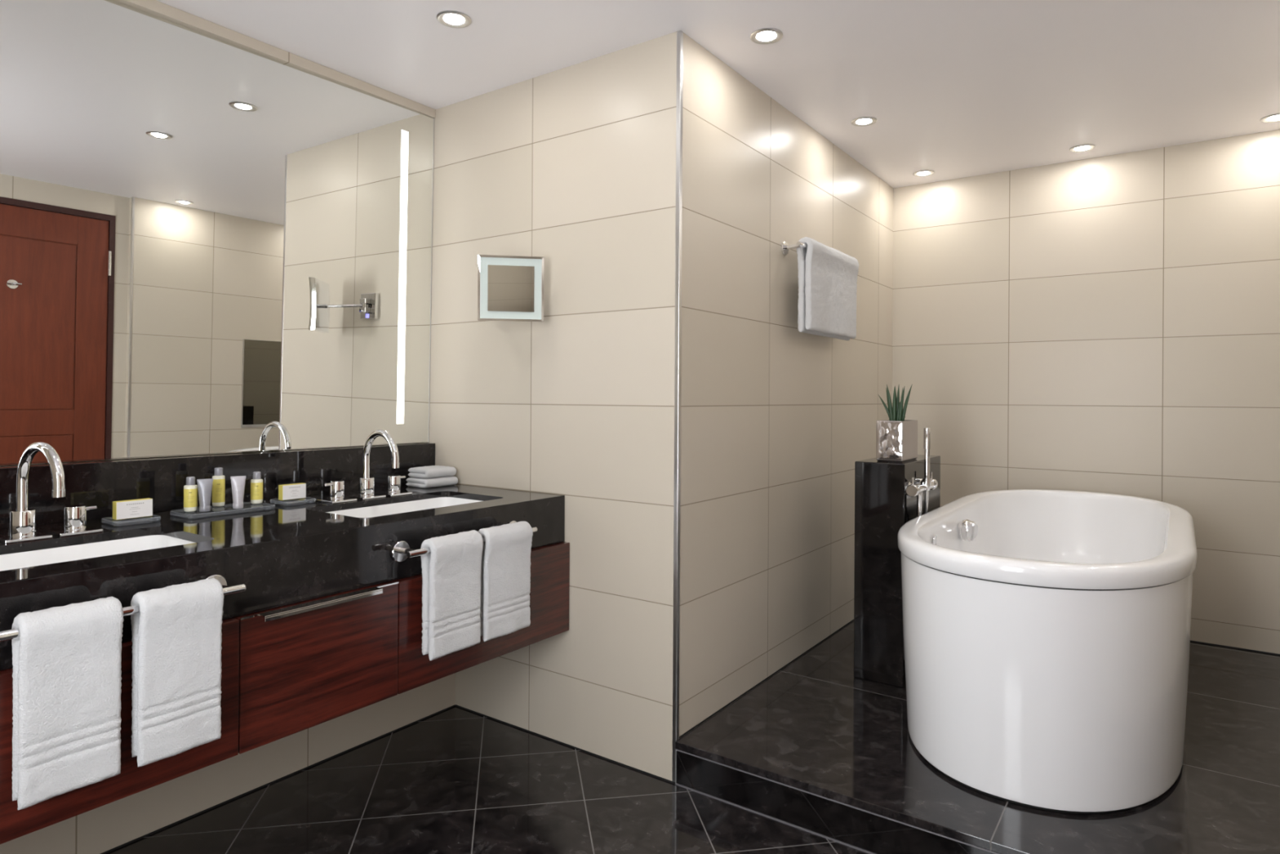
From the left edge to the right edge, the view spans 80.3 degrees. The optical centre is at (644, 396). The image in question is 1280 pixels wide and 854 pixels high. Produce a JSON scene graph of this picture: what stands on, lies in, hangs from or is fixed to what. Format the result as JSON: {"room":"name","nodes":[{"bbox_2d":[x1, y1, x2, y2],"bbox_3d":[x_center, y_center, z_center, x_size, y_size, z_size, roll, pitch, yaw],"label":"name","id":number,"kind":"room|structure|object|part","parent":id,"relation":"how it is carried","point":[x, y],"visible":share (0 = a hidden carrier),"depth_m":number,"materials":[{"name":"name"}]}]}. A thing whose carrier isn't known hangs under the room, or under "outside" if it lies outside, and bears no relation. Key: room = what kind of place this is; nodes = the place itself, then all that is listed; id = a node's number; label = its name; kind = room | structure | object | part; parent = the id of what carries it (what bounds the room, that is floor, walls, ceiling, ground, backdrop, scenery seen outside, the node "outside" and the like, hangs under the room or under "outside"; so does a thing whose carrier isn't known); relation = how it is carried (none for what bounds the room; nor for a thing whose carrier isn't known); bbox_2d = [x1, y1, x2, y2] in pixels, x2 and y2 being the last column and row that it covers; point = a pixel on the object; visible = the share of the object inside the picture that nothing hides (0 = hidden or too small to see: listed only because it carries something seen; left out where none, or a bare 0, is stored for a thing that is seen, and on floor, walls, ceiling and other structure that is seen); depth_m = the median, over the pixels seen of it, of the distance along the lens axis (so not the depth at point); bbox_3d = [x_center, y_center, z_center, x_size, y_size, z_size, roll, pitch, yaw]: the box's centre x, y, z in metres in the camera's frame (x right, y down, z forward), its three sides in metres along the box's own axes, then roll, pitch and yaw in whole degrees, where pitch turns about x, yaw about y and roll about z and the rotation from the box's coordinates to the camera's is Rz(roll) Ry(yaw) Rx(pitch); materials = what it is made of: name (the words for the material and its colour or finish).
{"room":"bathroom","nodes":[
{"label":"bathroom","id":0,"kind":"room"},
{"bbox_2d":[0,442,419,466],"bbox_3d":[-1.602,0.020,2.032,0.115,2.256,2.550,0,0,35],"label":"wall","id":1,"kind":"structure","parent":0,"point":[418,442],"depth_m":2.23,"materials":[{"name":"black stone"}]},
{"bbox_2d":[0,0,434,465],"bbox_3d":[-1.339,-0.451,2.213,0.026,1.244,1.755,0,0,36],"label":"vanity mirror","id":2,"kind":"object","parent":1,"relation":"attached to","point":[209,244],"visible":1,"depth_m":2.23,"materials":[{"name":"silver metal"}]},
{"bbox_2d":[0,442,435,528],"bbox_3d":[-1.323,0.247,2.198,0.042,0.147,1.754,0,0,35],"label":"backsplash","id":3,"kind":"structure","parent":1,"relation":"attached to","point":[99,484],"depth_m":2.17,"materials":[{"name":"stone"}]},
{"bbox_2d":[114,0,435,118],"bbox_3d":[-1.357,-1.090,2.201,0.090,0.032,1.800,0,0,35],"label":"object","id":4,"kind":"structure","parent":1,"relation":"attached to","point":[159,9],"depth_m":2.37,"materials":[{"name":"beige tile"}]},
{"bbox_2d":[0,672,455,853],"bbox_3d":[-1.470,0.819,1.936,0.217,0.660,2.350,0,0,35],"label":"wall","id":5,"kind":"structure","parent":0,"point":[100,829],"depth_m":2.15,"materials":[{"name":"beige tile"}]},
{"bbox_2d":[100,704,455,853],"bbox_3d":[-1.384,1.147,1.872,0.002,0.005,2.348,0,0,35],"label":"baseboard","id":6,"kind":"structure","parent":5,"relation":"attached to","point":[419,720],"depth_m":2.23,"materials":[{"name":"black"}]},
{"bbox_2d":[0,542,569,844],"bbox_3d":[-0.970,0.621,1.947,0.582,0.292,1.752,0,0,35],"label":"vanity cabinet","id":7,"kind":"object","parent":5,"relation":"attached to","point":[289,669],"visible":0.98,"depth_m":1.74,"materials":[{"name":"brown wood"}]},
{"bbox_3d":[-1.073,0.622,1.359,0.020,0.290,0.672,0,0,35],"label":"drawer","id":8,"kind":"part","parent":7,"relation":"part of","materials":[{"name":"brown wood"}]},
{"bbox_2d":[0,484,564,671],"bbox_3d":[-1.044,0.399,2.000,0.668,0.154,1.754,0,0,35],"label":"countertop","id":9,"kind":"structure","parent":7,"relation":"on","point":[282,555],"depth_m":1.80,"materials":[{"name":"stone"}]},
{"bbox_2d":[0,441,65,543],"bbox_3d":[-1.350,0.209,1.675,0.215,0.222,0.085,0,0,35],"label":"faucet","id":10,"kind":"object","parent":9,"relation":"on","point":[22,527],"visible":1,"depth_m":1.69,"materials":[{"name":"silver metal"}]},
{"bbox_3d":[-1.404,0.317,1.713,0.085,0.007,0.085,0,0,35],"label":"plate","id":11,"kind":"part","parent":10,"relation":"part of","materials":[{"name":"silver metal"}]},
{"bbox_2d":[46,504,102,537],"bbox_3d":[-1.347,0.289,1.794,0.085,0.063,0.085,0,0,35],"label":"handle","id":12,"kind":"object","parent":9,"relation":"on","point":[74,516],"visible":1,"depth_m":1.78,"materials":[{"name":"silver metal"}]},
{"bbox_3d":[-1.347,0.317,1.794,0.085,0.007,0.085,0,0,35],"label":"plate","id":13,"kind":"part","parent":12,"relation":"part of","materials":[{"name":"silver metal"}]},
{"bbox_3d":[-1.347,0.285,1.794,0.043,0.056,0.043,0,0,35],"label":"knob","id":14,"kind":"part","parent":12,"relation":"part of","materials":[{"name":"silver metal"}]},
{"bbox_3d":[-1.326,0.266,1.815,0.008,0.008,0.023,0,0,35],"label":"lever","id":15,"kind":"part","parent":12,"relation":"part of","materials":[{"name":"silver metal"}]},
{"bbox_2d":[0,534,195,571],"bbox_3d":[-1.241,0.403,1.587,0.342,0.122,0.580,0,0,35],"label":"washbasin","id":16,"kind":"object","parent":9,"relation":"in","point":[77,552],"visible":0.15,"depth_m":1.76,"materials":[{"name":"white ceramic"}]},
{"bbox_2d":[0,574,245,641],"bbox_3d":[-0.997,0.403,1.416,0.081,0.055,0.462,0,0,35],"label":"towel bar","id":17,"kind":"object","parent":9,"relation":"attached to","point":[12,633],"visible":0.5,"depth_m":1.42,"materials":[{"name":"silver metal"}]},
{"bbox_2d":[11,596,124,810],"bbox_3d":[-1.015,0.527,1.337,0.068,0.324,0.155,0,0,35],"label":"hand towel","id":18,"kind":"object","parent":17,"relation":"hanging from","point":[67,660],"visible":1,"depth_m":1.31,"materials":[{"name":"white fabric"}]},
{"bbox_2d":[130,577,223,767],"bbox_3d":[-0.912,0.528,1.483,0.067,0.324,0.153,0,0,35],"label":"hand towel","id":19,"kind":"object","parent":17,"relation":"hanging from","point":[176,640],"visible":1,"depth_m":1.46,"materials":[{"name":"white fabric"}]},
{"bbox_2d":[101,514,160,525],"bbox_3d":[-1.316,0.314,1.946,0.095,0.012,0.108,0,0,35],"label":"soap dish","id":20,"kind":"object","parent":9,"relation":"on","point":[109,521],"visible":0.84,"depth_m":1.91,"materials":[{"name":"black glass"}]},
{"bbox_2d":[112,497,152,519],"bbox_3d":[-1.309,0.286,1.941,0.023,0.044,0.083,0,0,35],"label":"soap box","id":21,"kind":"object","parent":20,"relation":"on","point":[138,508],"visible":1,"depth_m":1.93,"materials":[{"name":"yellow"}]},
{"bbox_2d":[169,502,275,519],"bbox_3d":[-1.175,0.315,2.121,0.123,0.012,0.236,0,0,35],"label":"glass tray","id":22,"kind":"object","parent":9,"relation":"on","point":[226,509],"visible":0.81,"depth_m":2.08,"materials":[{"name":"grey glass"}]},
{"bbox_2d":[183,476,197,511],"bbox_3d":[-1.225,0.262,2.047,0.032,0.093,0.033,0,0,-31],"label":"toiletry bottle","id":23,"kind":"object","parent":22,"relation":"on","point":[190,489],"visible":1,"depth_m":2.04,"materials":[{"name":"beige plastic"}]},
{"bbox_2d":[196,478,213,511],"bbox_3d":[-1.190,0.265,2.055,0.027,0.087,0.029,0,0,18],"label":"tube","id":24,"kind":"object","parent":22,"relation":"on","point":[204,486],"visible":1,"depth_m":2.05,"materials":[{"name":"grey plastic"}]},
{"bbox_2d":[212,467,225,506],"bbox_3d":[-1.203,0.254,2.141,0.032,0.109,0.033,0,0,-29],"label":"toiletry bottle","id":25,"kind":"object","parent":22,"relation":"on","point":[219,479],"visible":0.99,"depth_m":2.13,"materials":[{"name":"beige plastic"}]},
{"bbox_2d":[230,475,245,508],"bbox_3d":[-1.132,0.265,2.112,0.029,0.089,0.026,0,0,13],"label":"tube","id":26,"kind":"object","parent":22,"relation":"on","point":[237,482],"visible":1,"depth_m":2.10,"materials":[{"name":"grey plastic"}]},
{"bbox_2d":[250,471,262,503],"bbox_3d":[-1.126,0.263,2.202,0.032,0.092,0.033,0,0,-27],"label":"toiletry bottle","id":27,"kind":"object","parent":22,"relation":"on","point":[256,483],"visible":1,"depth_m":2.19,"materials":[{"name":"beige plastic"}]},
{"bbox_2d":[270,497,315,505],"bbox_3d":[-1.069,0.316,2.308,0.101,0.012,0.100,0,0,35],"label":"soap dish","id":28,"kind":"object","parent":9,"relation":"on","point":[308,500],"visible":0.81,"depth_m":2.28,"materials":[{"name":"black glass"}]},
{"bbox_2d":[278,482,306,500],"bbox_3d":[-1.072,0.287,2.308,0.023,0.044,0.075,0,0,35],"label":"soap box","id":29,"kind":"object","parent":28,"relation":"on","point":[294,491],"visible":1,"depth_m":2.30,"materials":[{"name":"yellow"}]},
{"bbox_2d":[316,480,356,503],"bbox_3d":[-0.954,0.291,2.351,0.085,0.063,0.085,0,0,35],"label":"handle","id":30,"kind":"object","parent":9,"relation":"on","point":[336,495],"visible":1,"depth_m":2.33,"materials":[{"name":"silver metal"}]},
{"bbox_3d":[-0.954,0.288,2.351,0.043,0.056,0.043,0,0,35],"label":"knob","id":31,"kind":"part","parent":30,"relation":"part of","materials":[{"name":"silver metal"}]},
{"bbox_3d":[-0.954,0.319,2.351,0.085,0.007,0.085,0,0,35],"label":"plate","id":32,"kind":"part","parent":30,"relation":"part of","materials":[{"name":"silver metal"}]},
{"bbox_2d":[346,429,399,500],"bbox_3d":[-0.843,0.213,2.397,0.219,0.222,0.090,0,0,39],"label":"faucet","id":33,"kind":"object","parent":9,"relation":"on","point":[366,483],"visible":0.99,"depth_m":2.42,"materials":[{"name":"silver metal"}]},
{"bbox_3d":[-0.893,0.320,2.437,0.085,0.007,0.085,0,0,35],"label":"plate","id":34,"kind":"part","parent":33,"relation":"part of","materials":[{"name":"silver metal"}]},
{"bbox_2d":[374,475,412,496],"bbox_3d":[-0.834,0.292,2.521,0.085,0.063,0.085,0,0,35],"label":"handle","id":35,"kind":"object","parent":9,"relation":"on","point":[393,482],"visible":0.96,"depth_m":2.50,"materials":[{"name":"silver metal"}]},
{"bbox_3d":[-0.834,0.320,2.521,0.085,0.007,0.085,0,0,35],"label":"plate","id":36,"kind":"part","parent":35,"relation":"part of","materials":[{"name":"silver metal"}]},
{"bbox_3d":[-0.834,0.289,2.521,0.043,0.056,0.043,0,0,35],"label":"knob","id":37,"kind":"part","parent":35,"relation":"part of","materials":[{"name":"silver metal"}]},
{"bbox_2d":[324,497,482,517],"bbox_3d":[-0.720,0.406,2.327,0.342,0.122,0.574,0,0,35],"label":"washbasin","id":38,"kind":"object","parent":9,"relation":"in","point":[426,504],"visible":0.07,"depth_m":2.48,"materials":[{"name":"white ceramic"}]},
{"bbox_2d":[406,475,457,488],"bbox_3d":[-0.772,0.307,2.765,0.115,0.034,0.148,0,0,35],"label":"folded towel","id":39,"kind":"object","parent":9,"relation":"on","point":[421,482],"visible":0.88,"depth_m":2.72,"materials":[{"name":"white fabric"}]},
{"bbox_2d":[408,465,456,478],"bbox_3d":[-0.772,0.273,2.767,0.108,0.036,0.137,0,0,35],"label":"folded towel","id":40,"kind":"object","parent":39,"relation":"on","point":[433,471],"visible":1,"depth_m":2.73,"materials":[{"name":"white fabric"}]},
{"bbox_2d":[391,520,537,562],"bbox_3d":[-0.491,0.406,2.133,0.081,0.055,0.465,0,0,35],"label":"towel bar","id":41,"kind":"object","parent":9,"relation":"attached to","point":[401,550],"visible":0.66,"depth_m":1.97,"materials":[{"name":"silver metal"}]},
{"bbox_2d":[420,529,483,660],"bbox_3d":[-0.518,0.525,2.042,0.067,0.313,0.177,0,0,35],"label":"hand towel","id":42,"kind":"object","parent":41,"relation":"hanging from","point":[451,572],"visible":0.98,"depth_m":2.01,"materials":[{"name":"white fabric"}]},
{"bbox_3d":[-0.465,0.401,2.115,0.017,0.017,0.465,0,0,35],"label":"rail","id":43,"kind":"part","parent":41,"relation":"part of","materials":[{"name":"silver metal"}]},
{"bbox_2d":[478,520,533,641],"bbox_3d":[-0.406,0.526,2.199,0.066,0.314,0.181,0,0,35],"label":"hand towel","id":44,"kind":"object","parent":41,"relation":"hanging from","point":[505,566],"visible":0.93,"depth_m":2.17,"materials":[{"name":"white fabric"}]},
{"bbox_3d":[-0.761,0.624,1.801,0.020,0.290,0.403,0,0,35],"label":"drawer","id":45,"kind":"part","parent":7,"relation":"part of","materials":[{"name":"brown wood"}]},
{"bbox_3d":[-0.749,0.483,1.777,0.026,0.012,0.298,0,0,35],"label":"handle","id":46,"kind":"part","parent":7,"relation":"part of","materials":[{"name":"silver metal"}]},
{"bbox_3d":[-0.450,0.625,2.242,0.020,0.290,0.671,0,0,35],"label":"drawer","id":47,"kind":"part","parent":7,"relation":"part of","materials":[{"name":"brown wood"}]},
{"bbox_2d":[106,706,868,853],"bbox_3d":[-0.338,1.196,1.088,3.080,0.080,2.470,0,0,35],"label":"floor","id":48,"kind":"structure","parent":0,"point":[455,780],"depth_m":2.11,"materials":[{"name":"stone"}]},
{"bbox_2d":[675,621,1279,853],"bbox_3d":[1.481,1.047,2.616,1.866,0.022,2.179,0,0,35],"label":"platform","id":49,"kind":"object","parent":48,"relation":"on","point":[813,726],"visible":0.5,"depth_m":2.15,"materials":[{"name":"stone"}]},
{"bbox_2d":[675,748,999,853],"bbox_3d":[0.856,1.056,1.728,1.866,0.003,0.010,0,0,35],"label":"trim","id":50,"kind":"structure","parent":49,"relation":"attached to","point":[729,766],"depth_m":1.96,"materials":[{"name":"grey"}]},
{"bbox_2d":[853,454,940,687],"bbox_3d":[0.988,0.635,2.944,0.181,0.795,0.498,0,0,35],"label":"granite pillar","id":51,"kind":"structure","parent":49,"relation":"on","point":[882,504],"depth_m":2.75,"materials":[{"name":"black stone"}]},
{"bbox_2d":[875,384,917,462],"bbox_3d":[0.951,0.095,2.861,0.127,0.285,0.200,0,0,35],"label":"potted succulent","id":52,"kind":"object","parent":51,"relation":"on","point":[896,437],"visible":1,"depth_m":2.80,"materials":[{"name":"silver metal"}]},
{"bbox_2d":[905,427,937,516],"bbox_3d":[1.013,0.432,2.769,0.059,0.639,0.276,0,0,35],"label":"mixer","id":53,"kind":"object","parent":51,"relation":"attached to","point":[926,484],"visible":0.55,"depth_m":2.75,"materials":[{"name":"silver metal"}]},
{"bbox_3d":[0.943,0.316,2.669,0.042,0.067,0.031,0,0,35],"label":"control knob","id":54,"kind":"part","parent":53,"relation":"part of","materials":[{"name":"silver metal"}]},
{"bbox_3d":[0.988,0.404,2.732,0.017,0.130,0.016,0,0,35],"label":"spout","id":55,"kind":"part","parent":53,"relation":"part of","materials":[{"name":"silver metal"}]},
{"bbox_3d":[1.085,0.317,2.869,0.042,0.067,0.031,0,0,35],"label":"control knob","id":56,"kind":"part","parent":53,"relation":"part of","materials":[{"name":"silver metal"}]},
{"bbox_2d":[897,488,1196,813],"bbox_3d":[1.428,0.725,2.645,0.792,0.621,1.811,0,0,35],"label":"bathtub","id":57,"kind":"object","parent":49,"relation":"on","point":[1046,633],"visible":1,"depth_m":1.94,"materials":[{"name":"white ceramic"}]},
{"bbox_3d":[1.194,0.495,2.819,0.080,0.080,0.067,0,6,-35],"label":"waste knob","id":58,"kind":"part","parent":57,"relation":"part of","materials":[{"name":"silver metal"}]},
{"bbox_2d":[897,488,1196,589],"bbox_3d":[1.429,0.654,2.645,0.792,0.478,1.811,0,0,35],"label":"basin","id":59,"kind":"object","parent":57,"relation":"in","point":[1023,539],"depth_m":2.84,"materials":[{"name":"white ceramic"}]},
{"bbox_2d":[419,31,677,783],"bbox_3d":[-0.367,0.033,2.660,1.211,2.266,0.102,0,0,35],"label":"wall","id":60,"kind":"structure","parent":0,"point":[573,167],"depth_m":2.49,"materials":[{"name":"beige tile"}]},
{"bbox_2d":[477,254,543,321],"bbox_3d":[-0.457,-0.354,2.602,0.212,0.212,0.265,0,0,-9],"label":"magnifying mirror","id":61,"kind":"object","parent":60,"relation":"attached to","point":[510,287],"visible":1,"depth_m":2.48,"materials":[{"name":"silver metal"}]},
{"bbox_2d":[671,30,683,783],"bbox_3d":[0.099,0.031,2.279,0.014,2.255,0.014,0,0,35],"label":"trim","id":62,"kind":"structure","parent":60,"relation":"attached to","point":[679,33],"depth_m":2.27,"materials":[{"name":"silver metal"}]},
{"bbox_2d":[156,0,1279,188],"bbox_3d":[0.295,-1.136,1.967,3.080,0.080,4.621,0,0,35],"label":"ceiling","id":63,"kind":"structure","parent":0,"point":[953,89],"depth_m":2.43,"materials":[{"name":"white paint"}]},
{"bbox_2d":[436,9,471,28],"bbox_3d":[-0.555,-1.097,2.209,0.099,0.009,0.099,0,0,35],"label":"recessed light","id":64,"kind":"object","parent":63,"relation":"in","point":[453,19],"visible":1,"depth_m":2.20,"materials":[{"name":"white glass"}]},
{"bbox_2d":[750,27,782,44],"bbox_3d":[0.369,-1.091,2.300,0.099,0.009,0.099,0,0,35],"label":"recessed light","id":65,"kind":"object","parent":63,"relation":"in","point":[765,35],"visible":1,"depth_m":2.29,"materials":[{"name":"white glass"}]},
{"bbox_2d":[850,116,876,126],"bbox_3d":[0.868,-1.088,3.003,0.099,0.009,0.099,0,0,35],"label":"recessed light","id":66,"kind":"object","parent":63,"relation":"in","point":[861,121],"visible":1,"depth_m":2.99,"materials":[{"name":"white glass"}]},
{"bbox_2d":[912,169,934,176],"bbox_3d":[1.356,-1.085,3.688,0.099,0.009,0.099,0,0,35],"label":"recessed light","id":67,"kind":"object","parent":63,"relation":"in","point":[923,172],"visible":1,"depth_m":3.68,"materials":[{"name":"white glass"}]},
{"bbox_2d":[1069,143,1095,152],"bbox_3d":[1.908,-1.082,3.307,0.099,0.009,0.099,0,0,35],"label":"recessed light","id":68,"kind":"object","parent":63,"relation":"in","point":[1082,148],"visible":1,"depth_m":3.30,"materials":[{"name":"white glass"}]},
{"bbox_2d":[1260,112,1279,122],"bbox_3d":[2.445,-1.078,2.936,0.099,0.009,0.099,0,0,35],"label":"recessed light","id":69,"kind":"object","parent":63,"relation":"in","point":[1274,117],"visible":1,"depth_m":2.94,"materials":[{"name":"white glass"}]},
{"bbox_2d":[678,32,893,739],"bbox_3d":[0.679,0.039,3.197,0.120,2.266,2.161,0,0,35],"label":"wall","id":70,"kind":"structure","parent":0,"point":[776,418],"depth_m":2.73,"materials":[{"name":"beige tile"}]},
{"bbox_2d":[679,619,853,737],"bbox_3d":[0.694,1.029,3.121,0.002,0.005,2.056,0,0,35],"label":"baseboard","id":71,"kind":"structure","parent":70,"relation":"attached to","point":[778,670],"depth_m":2.70,"materials":[{"name":"black"}]},
{"bbox_2d":[781,240,807,255],"bbox_3d":[0.718,-0.561,3.071,0.082,0.052,0.616,0,0,35],"label":"towel bar","id":72,"kind":"object","parent":70,"relation":"attached to","point":[784,246],"visible":0.5,"depth_m":2.85,"materials":[{"name":"silver metal"}]},
{"bbox_3d":[0.745,-0.566,3.052,0.017,0.017,0.616,0,0,35],"label":"rail","id":73,"kind":"part","parent":72,"relation":"part of","materials":[{"name":"silver metal"}]},
{"bbox_2d":[796,236,858,340],"bbox_3d":[0.742,-0.422,3.048,0.073,0.357,0.514,0,0,35],"label":"bath towel","id":74,"kind":"object","parent":72,"relation":"hanging from","point":[828,276],"visible":0.99,"depth_m":2.96,"materials":[{"name":"white fabric"}]},
{"bbox_2d":[675,751,993,853],"bbox_3d":[0.915,1.149,1.814,1.867,0.188,0.200,0,0,35],"label":"step riser","id":75,"kind":"structure","parent":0,"point":[873,833],"depth_m":2.02,"materials":[{"name":"black stone"}]},
{"bbox_2d":[675,782,875,853],"bbox_3d":[0.857,1.161,1.730,1.866,0.004,0.004,0,0,35],"label":"trim","id":76,"kind":"structure","parent":75,"relation":"attached to","point":[678,784],"depth_m":2.07,"materials":[{"name":"grey"}]},
{"bbox_2d":[875,419,917,462],"bbox_3d":[0.952,0.163,2.860,0.097,0.149,0.200,0,0,35],"label":"pot","id":77,"kind":"object","parent":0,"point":[896,440],"depth_m":2.79,"materials":[{"name":"silver metal"}]},
{"bbox_2d":[892,129,1279,653],"bbox_3d":[2.023,-0.018,3.511,1.915,2.135,0.100,0,0,35],"label":"wall","id":78,"kind":"structure","parent":0,"point":[1110,324],"depth_m":3.38,"materials":[{"name":"beige tile"}]},
{"bbox_2d":[1190,640,1279,655],"bbox_3d":[1.987,1.037,3.469,1.711,0.005,0.002,0,0,35],"label":"baseboard","id":79,"kind":"structure","parent":78,"relation":"attached to","point":[1190,640],"depth_m":3.14,"materials":[{"name":"black"}]}
]}

